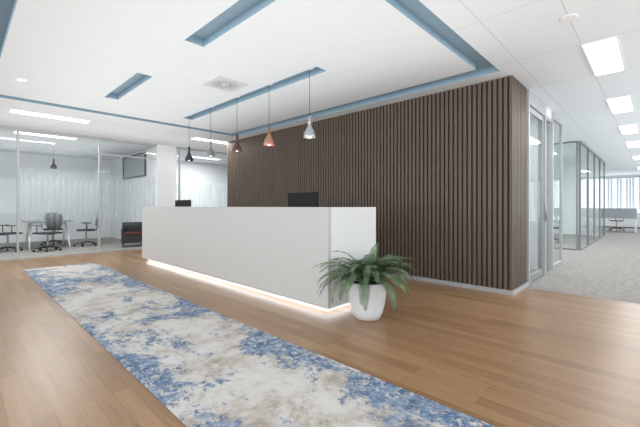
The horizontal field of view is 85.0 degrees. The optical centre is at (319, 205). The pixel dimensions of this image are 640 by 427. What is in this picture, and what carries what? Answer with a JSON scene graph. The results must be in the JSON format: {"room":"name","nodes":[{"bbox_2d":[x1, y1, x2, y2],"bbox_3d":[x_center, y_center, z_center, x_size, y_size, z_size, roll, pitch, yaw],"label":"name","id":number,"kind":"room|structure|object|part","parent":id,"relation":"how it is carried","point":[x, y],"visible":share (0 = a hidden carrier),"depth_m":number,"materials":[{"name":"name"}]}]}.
{"room":"lobby","nodes":[
{"label":"lobby","id":0,"kind":"room"},
{"bbox_2d":[0,151,110,242],"bbox_3d":[-10.417,-0.370,10.232,0.200,3.040,7.750,0,0,44],"label":"wall","id":1,"kind":"structure","parent":0,"point":[70,190],"depth_m":11.64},
{"bbox_2d":[0,125,156,260],"bbox_3d":[-7.035,-0.270,6.968,0.060,2.840,7.320,0,0,44],"label":"window","id":2,"kind":"structure","parent":0,"point":[99,139],"depth_m":8.31,"materials":[{"name":"silver metal"}]},
{"bbox_2d":[0,128,226,164],"bbox_3d":[-5.864,-1.690,11.512,4.600,0.001,15.500,0,0,44],"label":"ceiling","id":3,"kind":"structure","parent":0,"point":[8,139],"depth_m":10.08,"materials":[{"name":"white paint"}]},
{"bbox_2d":[13,131,77,139],"bbox_3d":[-6.540,-1.684,8.350,0.300,0.012,1.200,0,0,44],"label":"recessed light","id":4,"kind":"object","parent":3,"relation":"in","point":[20,132],"visible":1,"depth_m":8.32,"materials":[{"name":"white paint"}]},
{"bbox_2d":[50,146,56,168],"bbox_3d":[-7.490,-1.370,9.816,0.158,0.640,0.158,0,0,44],"label":"pendant lamp","id":5,"kind":"object","parent":3,"relation":"hanging from","point":[53,166],"visible":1,"depth_m":9.79,"materials":[{"name":"black metal"}]},
{"bbox_3d":[-7.490,-1.130,9.816,0.158,0.160,0.158,0,0,44],"label":"lamp shade","id":6,"kind":"part","parent":5,"relation":"part of","materials":[{"name":"black metal"}]},
{"bbox_2d":[185,156,219,159],"bbox_3d":[-4.075,-1.684,12.221,0.300,0.012,1.200,0,0,44],"label":"recessed light","id":7,"kind":"object","parent":3,"relation":"in","point":[185,156],"visible":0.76,"depth_m":12.34,"materials":[{"name":"white paint"}]},
{"bbox_2d":[111,148,152,238],"bbox_3d":[-6.127,-0.370,11.418,4.350,3.040,0.100,0,0,44],"label":"wall","id":8,"kind":"structure","parent":0,"point":[128,196],"depth_m":11.55,"materials":[{"name":"white paint"}]},
{"bbox_2d":[123,151,145,178],"bbox_3d":[-5.944,-1.265,11.139,2.000,0.730,0.050,0,0,44],"label":"television","id":9,"kind":"object","parent":8,"relation":"in","point":[132,167],"depth_m":11.06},
{"bbox_2d":[153,144,175,206],"bbox_3d":[-4.390,-0.370,9.863,0.310,3.040,0.520,0,0,44],"label":"wall column","id":10,"kind":"structure","parent":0,"point":[164,166],"depth_m":9.73,"materials":[{"name":"white paint"}]},
{"bbox_2d":[176,160,226,206],"bbox_3d":[-3.687,-0.370,14.793,0.200,3.040,8.150,0,0,44],"label":"wall","id":11,"kind":"structure","parent":0,"point":[204,184],"depth_m":13.69,"materials":[{"name":"white paint"}]},
{"bbox_2d":[176,147,226,199],"bbox_3d":[-1.525,-0.270,12.713,0.060,2.840,7.560,0,0,44],"label":"window","id":12,"kind":"structure","parent":0,"point":[178,148],"depth_m":10.07,"materials":[{"name":"silver metal"}]},
{"bbox_2d":[0,0,475,133],"bbox_3d":[-1.493,-1.690,4.764,5.550,0.001,4.110,0,0,44],"label":"ceiling","id":13,"kind":"structure","parent":0,"point":[73,53],"depth_m":3.94,"materials":[{"name":"white paint"}]},
{"bbox_2d":[16,78,27,81],"bbox_3d":[-3.994,-1.686,4.678,0.124,0.008,0.124,0,0,44],"label":"recessed light","id":14,"kind":"object","parent":13,"relation":"in","point":[18,79],"visible":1,"depth_m":4.68,"materials":[{"name":"white paint"}]},
{"bbox_2d":[105,73,152,99],"bbox_3d":[-2.764,-1.732,4.985,1.430,0.085,0.190,0,0,44],"label":"trim","id":15,"kind":"structure","parent":13,"relation":"attached to","point":[137,79],"depth_m":5.10,"materials":[{"name":"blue paint"}]},
{"bbox_2d":[201,75,247,91],"bbox_3d":[-1.318,-1.683,4.838,0.460,0.013,0.460,0,0,44],"label":"ceiling vent","id":16,"kind":"object","parent":13,"relation":"in","point":[218,82],"visible":1,"depth_m":4.82,"materials":[{"name":"white metal"}]},
{"bbox_2d":[185,0,275,46],"bbox_3d":[-0.794,-1.732,3.138,1.430,0.085,0.210,0,0,44],"label":"trim","id":17,"kind":"structure","parent":13,"relation":"attached to","point":[241,10],"depth_m":3.30,"materials":[{"name":"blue paint"}]},
{"bbox_2d":[185,67,325,119],"bbox_3d":[-1.276,-1.732,5.539,3.590,0.085,0.190,0,0,44],"label":"trim","id":18,"kind":"structure","parent":13,"relation":"attached to","point":[305,74],"depth_m":5.30,"materials":[{"name":"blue paint"}]},
{"bbox_2d":[185,115,192,160],"bbox_3d":[-2.528,-1.323,6.740,0.158,0.905,0.158,0,0,44],"label":"pendant lamp","id":19,"kind":"object","parent":18,"relation":"hanging from","point":[188,157],"visible":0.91,"depth_m":6.70,"materials":[{"name":"black metal"}]},
{"bbox_3d":[-2.528,-0.950,6.740,0.158,0.160,0.158,0,0,44],"label":"lamp shade","id":20,"kind":"part","parent":19,"relation":"part of","materials":[{"name":"black metal"}]},
{"bbox_2d":[206,106,214,156],"bbox_3d":[-1.929,-1.323,6.166,0.158,0.905,0.158,0,0,44],"label":"pendant lamp","id":21,"kind":"object","parent":18,"relation":"hanging from","point":[210,153],"visible":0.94,"depth_m":6.13,"materials":[{"name":"grey metal"}]},
{"bbox_3d":[-1.929,-0.950,6.166,0.158,0.160,0.158,0,0,44],"label":"lamp shade","id":22,"kind":"part","parent":21,"relation":"part of","materials":[{"name":"grey metal"}]},
{"bbox_2d":[232,96,241,151],"bbox_3d":[-1.330,-1.323,5.591,0.158,0.905,0.158,0,0,44],"label":"pendant lamp","id":23,"kind":"object","parent":18,"relation":"hanging from","point":[236,148],"visible":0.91,"depth_m":5.55,"materials":[{"name":"metal"}]},
{"bbox_3d":[-1.330,-0.950,5.591,0.158,0.160,0.158,0,0,44],"label":"lamp shade","id":24,"kind":"part","parent":23,"relation":"part of","materials":[{"name":"red metal"}]},
{"bbox_2d":[264,83,274,145],"bbox_3d":[-0.731,-1.323,5.017,0.158,0.905,0.158,0,0,44],"label":"pendant lamp","id":25,"kind":"object","parent":18,"relation":"hanging from","point":[269,141],"visible":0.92,"depth_m":4.98,"materials":[{"name":"orange metal"}]},
{"bbox_3d":[-0.731,-0.950,5.017,0.158,0.160,0.158,0,0,44],"label":"lamp shade","id":26,"kind":"part","parent":25,"relation":"part of","materials":[{"name":"orange metal"}]},
{"bbox_2d":[303,68,315,138],"bbox_3d":[-0.132,-1.323,4.442,0.158,0.905,0.158,0,0,44],"label":"pendant lamp","id":27,"kind":"object","parent":18,"relation":"hanging from","point":[309,133],"visible":0.93,"depth_m":4.42,"materials":[{"name":"silver metal"}]},
{"bbox_3d":[-0.132,-0.950,4.442,0.158,0.160,0.158,0,0,44],"label":"lamp shade","id":28,"kind":"part","parent":27,"relation":"part of","materials":[{"name":"silver metal"}]},
{"bbox_3d":[-0.132,-1.452,4.442,0.005,0.607,0.005,0,0,21],"label":"cord","id":29,"kind":"part","parent":27,"relation":"part of","materials":[{"name":"black plastic"}]},
{"bbox_2d":[0,71,505,152],"bbox_3d":[-1.136,-1.690,6.978,8.500,0.001,15.500,0,0,44],"label":"ceiling","id":30,"kind":"structure","parent":0,"point":[102,126],"depth_m":7.33,"materials":[{"name":"white paint"}]},
{"bbox_2d":[9,108,90,123],"bbox_3d":[-5.053,-1.684,6.578,0.300,0.012,1.200,0,0,44],"label":"recessed light","id":31,"kind":"object","parent":30,"relation":"in","point":[17,111],"visible":1,"depth_m":6.55,"materials":[{"name":"white paint"}]},
{"bbox_2d":[190,137,226,143],"bbox_3d":[-2.729,-1.684,9.074,0.300,0.012,1.200,0,0,44],"label":"recessed light","id":32,"kind":"object","parent":30,"relation":"in","point":[194,138],"visible":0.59,"depth_m":8.96,"materials":[{"name":"white paint"}]},
{"bbox_2d":[0,0,498,135],"bbox_3d":[-1.472,-1.732,4.786,5.950,0.085,4.570,0,0,44],"label":"ceiling recess","id":33,"kind":"structure","parent":30,"relation":"attached to","point":[414,10],"depth_m":4.20,"materials":[{"name":"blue paint"}]},
{"bbox_2d":[0,226,639,426],"bbox_3d":[3.824,1.200,11.573,18.500,0.100,29.000,0,0,44],"label":"floor","id":34,"kind":"structure","parent":0,"point":[529,357],"depth_m":2.96,"materials":[{"name":"brown wood"}]},
{"bbox_2d":[0,225,22,251],"bbox_3d":[-7.859,0.678,8.778,0.598,0.943,0.624,0,0,29],"label":"office chair","id":35,"kind":"object","parent":34,"relation":"on","point":[7,246],"visible":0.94,"depth_m":8.76,"materials":[{"name":"black fabric"}]},
{"bbox_3d":[-7.855,0.690,8.787,0.460,0.040,0.450,0,0,29],"label":"seat","id":36,"kind":"part","parent":35,"relation":"part of","materials":[{"name":"black fabric"}]},
{"bbox_2d":[32,214,62,251],"bbox_3d":[-6.958,0.678,8.921,0.624,0.943,0.598,0,0,19],"label":"office chair","id":37,"kind":"object","parent":34,"relation":"on","point":[54,221],"visible":1,"depth_m":8.82,"materials":[{"name":"black plastic"}]},
{"bbox_3d":[-6.967,0.690,8.923,0.450,0.040,0.460,0,0,19],"label":"seat","id":38,"kind":"part","parent":37,"relation":"part of","materials":[{"name":"black fabric"}]},
{"bbox_3d":[-6.713,0.388,8.836,0.068,0.363,0.380,0,0,19],"label":"backrest","id":39,"kind":"part","parent":37,"relation":"part of","materials":[{"name":"black fabric"}]},
{"bbox_2d":[22,220,73,249],"bbox_3d":[-7.522,0.784,9.638,1.000,0.748,1.000,0,0,44],"label":"meeting table","id":40,"kind":"object","parent":34,"relation":"on","point":[30,223],"visible":0.94,"depth_m":9.54,"materials":[{"name":"white paint"}]},
{"bbox_3d":[-7.997,0.791,9.530,0.347,0.732,0.050,0,0,33],"label":"leg","id":41,"kind":"part","parent":40,"relation":"part of","materials":[{"name":"white paint"}]},
{"bbox_3d":[-7.610,0.791,9.159,0.050,0.732,0.347,0,0,-36],"label":"leg","id":42,"kind":"part","parent":40,"relation":"part of","materials":[{"name":"white paint"}]},
{"bbox_3d":[-7.434,0.791,10.117,0.050,0.732,0.347,0,0,-36],"label":"leg","id":43,"kind":"part","parent":40,"relation":"part of","materials":[{"name":"white paint"}]},
{"bbox_3d":[-7.047,0.791,9.746,0.347,0.732,0.050,0,0,33],"label":"leg","id":44,"kind":"part","parent":40,"relation":"part of","materials":[{"name":"white paint"}]},
{"bbox_2d":[40,213,62,244],"bbox_3d":[-7.966,0.678,10.409,0.598,0.943,0.624,0,0,-41],"label":"office chair","id":45,"kind":"object","parent":34,"relation":"on","point":[46,214],"visible":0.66,"depth_m":10.39,"materials":[{"name":"black plastic"}]},
{"bbox_3d":[-8.136,0.388,10.605,0.380,0.363,0.068,0,0,-41],"label":"backrest","id":46,"kind":"part","parent":45,"relation":"part of","materials":[{"name":"black fabric"}]},
{"bbox_2d":[73,213,97,246],"bbox_3d":[-6.751,0.678,10.082,0.624,0.943,0.598,0,0,-36],"label":"office chair","id":47,"kind":"object","parent":34,"relation":"on","point":[86,223],"visible":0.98,"depth_m":10.06,"materials":[{"name":"black plastic"}]},
{"bbox_3d":[-6.757,0.690,10.075,0.450,0.040,0.460,0,0,-36],"label":"seat","id":48,"kind":"part","parent":47,"relation":"part of","materials":[{"name":"black fabric"}]},
{"bbox_2d":[121,222,141,246],"bbox_3d":[-5.378,0.809,10.012,0.541,0.686,0.517,0,0,-26],"label":"armchair","id":49,"kind":"object","parent":34,"relation":"on","point":[131,232],"visible":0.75,"depth_m":9.87,"materials":[{"name":"black fabric"}]},
{"bbox_2d":[124,231,139,235],"bbox_3d":[-5.354,0.781,9.964,0.410,0.090,0.410,0,0,-26],"label":"seat cushion","id":50,"kind":"object","parent":49,"relation":"on","point":[126,233],"depth_m":9.81,"materials":[{"name":"red fabric"}]},
{"bbox_3d":[-5.468,0.646,10.196,0.541,0.360,0.107,0,0,-26],"label":"backrest","id":51,"kind":"part","parent":49,"relation":"part of","materials":[{"name":"black fabric"}]},
{"bbox_2d":[23,263,494,426],"bbox_3d":[-2.015,1.144,3.844,8.030,0.012,1.100,0,0,44],"label":"runner rug","id":52,"kind":"object","parent":34,"relation":"on","point":[209,368],"visible":1,"depth_m":2.44,"materials":[{"name":"multicoloured carpet"}]},
{"bbox_2d":[142,207,375,311],"bbox_3d":[-1.522,0.582,5.803,5.290,1.137,0.870,0,0,44],"label":"reception desk","id":53,"kind":"object","parent":34,"relation":"on","point":[272,251],"visible":0.93,"depth_m":4.40,"materials":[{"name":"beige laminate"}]},
{"bbox_2d":[175,200,190,206],"bbox_3d":[-2.877,0.144,7.331,0.580,0.540,0.180,0,0,39],"label":"computer monitor","id":54,"kind":"object","parent":53,"relation":"on","point":[178,203],"visible":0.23,"depth_m":7.29,"materials":[{"name":"black plastic"}]},
{"bbox_2d":[288,192,317,206],"bbox_3d":[-0.242,0.114,4.804,0.580,0.600,0.180,0,0,44],"label":"computer monitor","id":55,"kind":"object","parent":53,"relation":"on","point":[303,199],"visible":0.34,"depth_m":4.76,"materials":[{"name":"black plastic"}]},
{"bbox_3d":[0.386,0.549,4.008,0.050,1.072,0.820,0,0,44],"label":"panel","id":56,"kind":"part","parent":53,"relation":"part of","materials":[{"name":"laminate"}]},
{"bbox_2d":[312,242,418,320],"bbox_3d":[0.485,0.779,3.559,0.930,0.742,1.026,0,0,44],"label":"potted fern","id":57,"kind":"object","parent":34,"relation":"on","point":[367,293],"visible":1,"depth_m":3.45,"materials":[{"name":"green plant"}]},
{"bbox_2d":[348,279,386,320],"bbox_3d":[0.487,0.961,3.607,0.396,0.378,0.396,0,0,44],"label":"pot","id":58,"kind":"object","parent":57,"relation":"attached to","point":[374,311],"depth_m":3.46,"materials":[{"name":"white ceramic"}]},
{"bbox_2d":[554,213,562,242],"bbox_3d":[7.408,0.678,11.187,0.624,0.943,0.598,0,0,44],"label":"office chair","id":59,"kind":"object","parent":34,"relation":"on","point":[562,213],"visible":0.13,"depth_m":10.97,"materials":[{"name":"black plastic"}]},
{"bbox_2d":[608,218,624,230],"bbox_3d":[13.875,0.678,16.349,0.598,0.943,0.624,0,0,34],"label":"office chair","id":60,"kind":"object","parent":34,"relation":"on","point":[615,218],"visible":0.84,"depth_m":16.32,"materials":[{"name":"black plastic"}]},
{"bbox_2d":[601,208,637,232],"bbox_3d":[13.280,0.625,15.799,1.600,1.050,0.810,0,0,44],"label":"desk","id":61,"kind":"object","parent":34,"relation":"on","point":[621,213],"visible":0.56,"depth_m":15.32,"materials":[{"name":"white paint"}]},
{"bbox_2d":[601,213,639,227],"bbox_3d":[16.370,0.750,18.371,2.400,0.800,0.520,0,0,44],"label":"base cabinet","id":62,"kind":"object","parent":34,"relation":"on","point":[626,223],"visible":0.53,"depth_m":18.41,"materials":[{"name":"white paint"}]},
{"bbox_3d":[15.616,0.730,18.747,0.770,0.720,0.019,0,0,44],"label":"door","id":63,"kind":"part","parent":62,"relation":"part of","materials":[{"name":"white paint"}]},
{"bbox_3d":[16.193,0.730,18.194,0.770,0.720,0.019,0,0,44],"label":"door","id":64,"kind":"part","parent":62,"relation":"part of","materials":[{"name":"white paint"}]},
{"bbox_2d":[227,75,526,290],"bbox_3d":[0.268,-0.270,7.145,6.855,2.840,0.755,0,0,44],"label":"wall","id":65,"kind":"structure","parent":0,"point":[363,158],"depth_m":5.32,"materials":[{"name":"brown wood"}]},
{"bbox_2d":[385,273,528,294],"bbox_3d":[0.261,1.123,7.128,6.870,0.055,0.750,0,0,44],"label":"baseboard","id":66,"kind":"structure","parent":65,"relation":"attached to","point":[476,287],"depth_m":4.89,"materials":[{"name":"silver metal"}]},
{"bbox_2d":[527,89,553,284],"bbox_3d":[3.573,-0.270,5.676,0.141,2.840,1.700,0,0,44],"label":"door","id":67,"kind":"structure","parent":65,"relation":"in","point":[538,109],"depth_m":5.81,"materials":[{"name":"silver metal"}]},
{"bbox_3d":[3.694,0.050,5.740,0.056,0.400,0.022,0,0,44],"label":"handle","id":68,"kind":"part","parent":67,"relation":"part of","materials":[{"name":"metal"}]},
{"bbox_3d":[3.929,-1.620,6.069,0.070,0.140,0.520,0,0,44],"label":"head panel","id":69,"kind":"part","parent":67,"relation":"part of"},
{"bbox_2d":[247,77,619,175],"bbox_3d":[7.080,-1.690,14.318,6.800,0.001,20.530,0,0,44],"label":"ceiling","id":70,"kind":"structure","parent":0,"point":[569,149],"depth_m":11.02,"materials":[{"name":"white tile"}]},
{"bbox_2d":[419,0,639,175],"bbox_3d":[8.552,-1.690,7.040,5.400,0.001,29.000,0,0,44],"label":"ceiling","id":71,"kind":"structure","parent":0,"point":[526,40],"depth_m":3.82,"materials":[{"name":"white paint"}]},
{"bbox_2d":[559,14,578,22],"bbox_3d":[2.236,-1.685,3.135,0.141,0.010,0.141,0,0,44],"label":"smoke detector","id":72,"kind":"object","parent":71,"relation":"attached to","point":[570,17],"visible":1,"depth_m":3.13,"materials":[{"name":"white paint"}]},
{"bbox_2d":[581,35,625,75],"bbox_3d":[3.255,-1.684,3.986,0.300,0.012,1.200,0,0,44],"label":"recessed light","id":73,"kind":"object","parent":71,"relation":"in","point":[604,56],"visible":1,"depth_m":3.90,"materials":[{"name":"white paint"}]},
{"bbox_2d":[605,95,633,113],"bbox_3d":[5.027,-1.684,5.834,0.300,0.012,1.200,0,0,44],"label":"recessed light","id":74,"kind":"object","parent":71,"relation":"in","point":[621,104],"visible":1,"depth_m":5.78,"materials":[{"name":"white paint"}]},
{"bbox_2d":[618,124,638,134],"bbox_3d":[6.798,-1.684,7.682,0.300,0.012,1.200,0,0,44],"label":"recessed light","id":75,"kind":"object","parent":71,"relation":"in","point":[630,128],"visible":1,"depth_m":7.66,"materials":[{"name":"white paint"}]},
{"bbox_2d":[625,140,639,147],"bbox_3d":[8.563,-1.684,9.522,0.300,0.012,1.200,0,0,44],"label":"recessed light","id":76,"kind":"object","parent":71,"relation":"in","point":[629,144],"visible":1,"depth_m":9.53,"materials":[{"name":"white paint"}]},
{"bbox_2d":[632,156,639,159],"bbox_3d":[11.124,-1.684,12.193,0.300,0.012,1.200,0,0,44],"label":"recessed light","id":77,"kind":"object","parent":71,"relation":"in","point":[633,157],"visible":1,"depth_m":12.10,"materials":[{"name":"white paint"}]},
{"bbox_2d":[530,115,537,268],"bbox_3d":[1.691,-0.370,8.590,6.550,3.040,0.100,0,0,44],"label":"wall","id":78,"kind":"structure","parent":0,"point":[533,121],"depth_m":6.39,"materials":[{"name":"white paint"}]},
{"bbox_2d":[554,117,561,265],"bbox_3d":[4.565,-0.270,6.790,0.050,2.840,1.280,0,0,44],"label":"window","id":79,"kind":"structure","parent":78,"relation":"in","point":[556,121],"depth_m":7.23,"materials":[{"name":"silver metal"}]},
{"bbox_2d":[554,141,577,249],"bbox_3d":[5.548,-0.270,10.149,3.160,2.840,0.050,0,0,44],"label":"window","id":80,"kind":"structure","parent":0,"point":[576,142],"depth_m":9.05,"materials":[{"name":"pale green glass"},{"name":"grey metal"}]},
{"bbox_2d":[554,162,598,235],"bbox_3d":[9.738,-0.370,14.561,3.100,3.040,0.100,0,0,44],"label":"glass wall","id":81,"kind":"structure","parent":0,"point":[568,170],"depth_m":14.04,"materials":[{"name":"clear glass"}]},
{"bbox_2d":[578,141,604,249],"bbox_3d":[8.849,-0.270,11.258,0.050,2.840,6.100,0,0,44],"label":"window","id":82,"kind":"structure","parent":81,"relation":"in","point":[580,143],"depth_m":10.15,"materials":[{"name":"pale green glass"},{"name":"grey metal"}]},
{"bbox_2d":[601,175,639,177],"bbox_3d":[16.203,-0.370,19.931,12.600,3.040,0.200,0,0,44],"label":"wall","id":83,"kind":"structure","parent":0,"point":[621,175],"depth_m":19.29,"materials":[{"name":"white paint"}]},
{"bbox_2d":[601,176,639,209],"bbox_3d":[16.210,-0.285,19.793,11.200,2.630,0.210,0,0,44],"label":"window","id":84,"kind":"structure","parent":83,"relation":"in","point":[609,180],"depth_m":19.28,"materials":[{"name":"glass"}]}
]}

